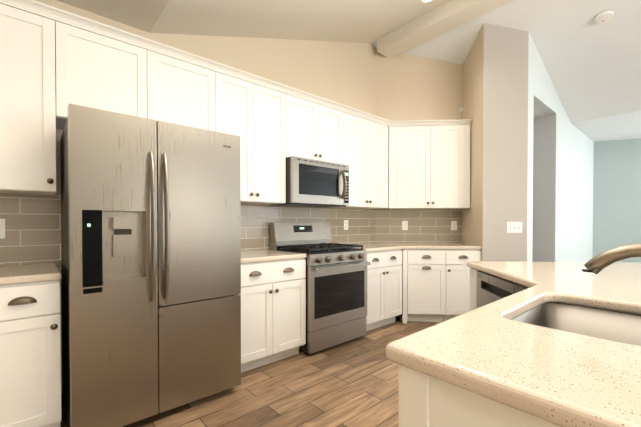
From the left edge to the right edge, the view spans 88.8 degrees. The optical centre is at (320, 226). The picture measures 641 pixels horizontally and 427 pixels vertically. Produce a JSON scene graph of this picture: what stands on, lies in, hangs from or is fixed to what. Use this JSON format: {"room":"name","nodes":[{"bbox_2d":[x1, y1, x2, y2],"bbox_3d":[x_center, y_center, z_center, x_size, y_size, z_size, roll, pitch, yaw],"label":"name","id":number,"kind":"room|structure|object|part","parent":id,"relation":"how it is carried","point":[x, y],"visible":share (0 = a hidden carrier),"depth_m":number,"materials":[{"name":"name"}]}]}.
{"room":"kitchen","nodes":[
{"label":"kitchen","id":0,"kind":"room"},
{"bbox_2d":[2,0,374,393],"bbox_3d":[-1.082,-0.726,2.937,4.780,3.750,0.100,-1,1,-41],"label":"wall","id":1,"kind":"structure","parent":0,"point":[343,73],"depth_m":3.52,"materials":[{"name":"beige paint"}]},
{"bbox_2d":[0,3,55,195],"bbox_3d":[-1.812,-0.745,1.990,0.303,1.070,0.352,-1,1,-41],"label":"upper cabinet","id":2,"kind":"object","parent":1,"relation":"attached to","point":[27,112],"visible":1,"depth_m":1.90,"materials":[{"name":"white wood"}]},
{"bbox_2d":[55,21,214,130],"bbox_3d":[-1.319,-0.980,2.420,1.003,0.610,0.352,-1,1,-41],"label":"upper cabinet","id":3,"kind":"object","parent":1,"relation":"attached to","point":[96,71],"visible":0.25,"depth_m":2.24,"materials":[{"name":"white wood"}]},
{"bbox_2d":[0,193,374,266],"bbox_3d":[-0.879,0.024,3.052,4.326,0.489,0.008,-1,1,-41],"label":"backsplash","id":4,"kind":"structure","parent":1,"relation":"attached to","point":[32,229],"depth_m":2.24,"materials":[{"name":"tile"}]},
{"bbox_2d":[0,219,4,238],"bbox_3d":[-2.018,0.012,2.041,0.076,0.124,0.008,-1,1,-41],"label":"electrical outlet","id":5,"kind":"object","parent":4,"relation":"attached to","point":[2,228],"visible":1,"depth_m":2.06,"materials":[{"name":"white plastic"}]},
{"bbox_2d":[344,220,347,229],"bbox_3d":[0.321,-0.024,4.091,0.076,0.124,0.008,-1,1,-41],"label":"electrical outlet","id":6,"kind":"object","parent":4,"relation":"attached to","point":[345,224],"visible":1,"depth_m":4.09,"materials":[{"name":"white plastic"}]},
{"bbox_2d":[215,72,285,204],"bbox_3d":[-0.683,-0.756,2.981,0.687,1.070,0.352,-1,1,-41],"label":"upper cabinet","id":7,"kind":"object","parent":1,"relation":"attached to","point":[252,116],"visible":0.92,"depth_m":2.89,"materials":[{"name":"white wood"}]},
{"bbox_2d":[286,94,343,163],"bbox_3d":[-0.131,-0.981,3.462,0.772,0.632,0.352,-1,1,-41],"label":"upper cabinet","id":8,"kind":"object","parent":1,"relation":"attached to","point":[314,131],"visible":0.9,"depth_m":3.32,"materials":[{"name":"white wood"}]},
{"bbox_2d":[270,156,348,207],"bbox_3d":[-0.085,-0.440,3.414,0.756,0.444,0.489,-1,1,-41],"label":"over-the-range microwave","id":9,"kind":"object","parent":8,"relation":"attached to","point":[316,183],"visible":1,"depth_m":3.24,"materials":[{"name":"grey metal"}]},
{"bbox_2d":[332,112,387,208],"bbox_3d":[0.462,-0.767,3.984,0.797,1.070,0.352,-1,1,-41],"label":"upper cabinet","id":10,"kind":"object","parent":1,"relation":"attached to","point":[366,150],"visible":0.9,"depth_m":3.87,"materials":[{"name":"white wood"}]},
{"bbox_2d":[61,316,440,426],"bbox_3d":[2.881,1.181,2.776,10.700,0.060,8.000,-1,1,-41],"label":"floor","id":11,"kind":"structure","parent":0,"point":[353,382],"depth_m":2.26,"materials":[{"name":"brown wood"}]},
{"bbox_2d":[0,280,60,426],"bbox_3d":[-1.713,0.726,1.895,0.303,0.872,0.652,-1,1,-41],"label":"base cabinet","id":12,"kind":"object","parent":11,"relation":"on","point":[30,355],"visible":1,"depth_m":1.70,"materials":[{"name":"white wood"}]},
{"bbox_2d":[60,104,240,426],"bbox_3d":[-1.137,0.260,2.226,0.945,1.795,0.853,-1,1,-41],"label":"refrigerator","id":13,"kind":"object","parent":11,"relation":"on","point":[151,257],"visible":1,"depth_m":1.90,"materials":[{"name":"grey metal"}]},
{"bbox_2d":[239,258,305,372],"bbox_3d":[-0.583,0.714,2.885,0.689,0.872,0.652,-1,1,-41],"label":"base cabinet","id":14,"kind":"object","parent":11,"relation":"on","point":[273,311],"visible":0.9,"depth_m":2.67,"materials":[{"name":"white wood"}]},
{"bbox_2d":[241,249,306,263],"bbox_3d":[-0.590,0.255,2.880,0.705,0.040,0.629,-1,1,-41],"label":"countertop","id":15,"kind":"structure","parent":14,"relation":"on","point":[253,256],"depth_m":2.75,"materials":[{"name":"stone"}]},
{"bbox_2d":[269,222,369,354],"bbox_3d":[0.001,0.550,3.327,0.768,1.191,0.720,-1,1,-41],"label":"range","id":16,"kind":"object","parent":11,"relation":"on","point":[336,293],"visible":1,"depth_m":3.13,"materials":[{"name":"grey metal"}]},
{"bbox_2d":[366,250,401,330],"bbox_3d":[0.513,0.703,3.846,0.677,0.872,0.652,-1,1,-41],"label":"base cabinet","id":17,"kind":"object","parent":11,"relation":"on","point":[384,287],"visible":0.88,"depth_m":3.63,"materials":[{"name":"white wood"}]},
{"bbox_2d":[398,249,445,322],"bbox_3d":[1.234,0.700,4.130,0.492,0.872,0.650,0,1,4],"label":"base cabinet","id":18,"kind":"object","parent":11,"relation":"on","point":[426,285],"depth_m":3.84,"materials":[{"name":"white wood"}]},
{"bbox_3d":[1.006,0.701,4.013,0.051,0.872,0.321,0,1,4],"label":"base cabinet filler","id":19,"kind":"part","parent":18,"relation":"part of","materials":[{"name":"white wood"}]},
{"bbox_2d":[353,243,480,251],"bbox_3d":[1.114,0.243,3.961,1.745,0.040,1.251,-1,1,-41],"label":"countertop","id":20,"kind":"structure","parent":18,"relation":"on","point":[372,247],"depth_m":3.81,"materials":[{"name":"stone"}]},
{"bbox_2d":[443,250,480,321],"bbox_3d":[1.679,0.700,4.099,0.391,0.872,0.652,0,1,4],"label":"base cabinet","id":21,"kind":"object","parent":11,"relation":"on","point":[457,286],"visible":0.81,"depth_m":3.81,"materials":[{"name":"white wood"}]},
{"bbox_2d":[470,268,478,310],"bbox_3d":[1.317,0.726,1.873,0.591,0.872,0.830,0,1,4],"label":"peninsula cabinet leg","id":22,"kind":"object","parent":11,"relation":"on","point":[473,289],"visible":0.08,"depth_m":2.23,"materials":[{"name":"white"}]},
{"bbox_2d":[399,364,560,426],"bbox_3d":[0.881,0.738,0.765,1.114,0.872,0.880,-1,1,-41],"label":"base cabinet","id":23,"kind":"object","parent":11,"relation":"on","point":[425,400],"visible":0.15,"depth_m":0.65,"materials":[{"name":"white wood"}]},
{"bbox_2d":[477,271,527,307],"bbox_3d":[1.302,0.728,1.861,0.574,0.868,0.600,0,1,4],"label":"dishwasher","id":24,"kind":"object","parent":11,"relation":"on","point":[491,288],"visible":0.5,"depth_m":1.97,"materials":[{"name":"grey metal"}]},
{"bbox_3d":[-2.059,0.729,1.591,0.613,0.872,0.652,-1,1,-41],"label":"base cabinet","id":25,"kind":"object","parent":11,"relation":"on","visible":0},
{"bbox_2d":[0,263,61,285],"bbox_3d":[-1.945,0.269,1.692,0.925,0.040,0.629,-1,1,-41],"label":"countertop","id":26,"kind":"structure","parent":25,"relation":"on","point":[24,273],"depth_m":1.74,"materials":[{"name":"stone"}]},
{"bbox_3d":[2.025,0.726,1.844,1.971,0.872,0.995,-1,1,-41],"label":"cabinet","id":27,"kind":"object","parent":11,"relation":"on","visible":0},
{"bbox_2d":[386,261,640,426],"bbox_3d":[1.442,0.269,1.647,3.161,0.040,1.535,-1,1,-41],"label":"countertop","id":28,"kind":"structure","parent":27,"relation":"on","point":[494,351],"depth_m":0.68,"materials":[{"name":"stone"}]},
{"bbox_2d":[513,302,640,345],"bbox_3d":[0.812,0.397,0.986,0.567,0.201,0.398,-1,1,-41],"label":"sink","id":29,"kind":"object","parent":28,"relation":"in","point":[621,327],"visible":0.08,"depth_m":1.18,"materials":[{"name":"silver metal"}]},
{"bbox_2d":[582,243,640,273],"bbox_3d":[0.857,0.141,0.849,0.062,0.232,0.285,-1,1,-41],"label":"faucet","id":30,"kind":"object","parent":28,"relation":"on","point":[597,264],"visible":1,"depth_m":0.90,"materials":[{"name":"silver metal"}]},
{"bbox_2d":[56,0,640,141],"bbox_3d":[2.881,-2.028,2.740,10.700,1.000,8.000,-1,1,-41],"label":"ceiling","id":31,"kind":"structure","parent":0,"point":[592,67],"depth_m":3.54,"materials":[{"name":"paint"}]},
{"bbox_2d":[377,0,513,57],"bbox_3d":[2.978,-2.364,1.943,0.260,0.190,6.480,-1,1,-41],"label":"ridge beam","id":32,"kind":"structure","parent":31,"relation":"attached to","point":[445,17],"depth_m":3.75,"materials":[{"name":"paint"}]},
{"bbox_2d":[595,10,613,23],"bbox_3d":[2.880,-2.123,3.322,0.144,0.042,0.144,23,-15,-39],"label":"smoke detector","id":33,"kind":"object","parent":31,"relation":"attached to","point":[604,16],"visible":1,"depth_m":3.30,"materials":[{"name":"white plastic"}]},
{"bbox_2d":[375,47,461,208],"bbox_3d":[1.327,-0.743,4.487,1.155,3.750,0.100,0,1,4],"label":"wall","id":34,"kind":"structure","parent":0,"point":[408,87],"depth_m":4.43,"materials":[{"name":"beige paint"}]},
{"bbox_2d":[375,209,461,242],"bbox_3d":[1.326,0.008,4.441,1.151,0.489,0.008,0,1,4],"label":"backsplash","id":35,"kind":"structure","parent":34,"relation":"attached to","point":[429,225],"depth_m":4.44,"materials":[{"name":"tile"}]},
{"bbox_2d":[402,221,407,229],"bbox_3d":[1.146,-0.018,4.444,0.076,0.124,0.008,0,1,4],"label":"electrical outlet","id":36,"kind":"object","parent":35,"relation":"attached to","point":[404,225],"visible":1,"depth_m":4.44,"materials":[{"name":"white plastic"}]},
{"bbox_2d":[451,221,456,229],"bbox_3d":[1.795,-0.017,4.401,0.076,0.124,0.008,0,1,4],"label":"electrical outlet","id":37,"kind":"object","parent":35,"relation":"attached to","point":[453,225],"visible":1,"depth_m":4.40,"materials":[{"name":"white plastic"}]},
{"bbox_2d":[386,125,469,208],"bbox_3d":[1.376,-0.771,4.253,1.002,1.070,0.352,0,1,4],"label":"upper cabinet","id":38,"kind":"object","parent":34,"relation":"attached to","point":[428,167],"visible":0.88,"depth_m":4.11,"materials":[{"name":"white wood"}]},
{"bbox_2d":[0,0,471,125],"bbox_3d":[-0.201,-1.280,2.716,4.921,0.048,0.770,-1,1,-41],"label":"crown molding","id":39,"kind":"structure","parent":38,"relation":"attached to","point":[61,16],"depth_m":2.47,"materials":[{"name":"white wood"}]},
{"bbox_2d":[462,23,528,261],"bbox_3d":[2.123,-0.738,4.054,0.490,3.750,0.660,0,1,4],"label":"column","id":40,"kind":"structure","parent":0,"point":[495,86],"depth_m":3.73,"materials":[{"name":"beige paint"}]},
{"bbox_2d":[507,222,521,232],"bbox_3d":[2.206,0.006,3.717,0.168,0.124,0.015,0,1,4],"label":"switch plate","id":41,"kind":"object","parent":40,"relation":"attached to","point":[514,227],"visible":1,"depth_m":3.72,"materials":[{"name":"white plastic"}]},
{"bbox_2d":[532,113,555,261],"bbox_3d":[2.316,-0.231,5.572,0.100,2.700,2.826,-1,1,-41],"label":"wall","id":42,"kind":"structure","parent":0,"point":[544,153],"depth_m":4.57,"materials":[{"name":"paint"}]},
{"bbox_2d":[527,33,593,261],"bbox_3d":[3.684,-0.749,4.961,3.664,3.750,0.120,-1,1,-41],"label":"wall","id":43,"kind":"structure","parent":0,"point":[574,198],"depth_m":4.78,"materials":[{"name":"paint"}]},
{"bbox_2d":[593,139,640,262],"bbox_3d":[6.342,-0.758,5.740,2.596,3.750,0.100,0,1,19],"label":"wall","id":44,"kind":"structure","parent":0,"point":[616,193],"depth_m":6.01,"materials":[{"name":"paint"}]}
]}

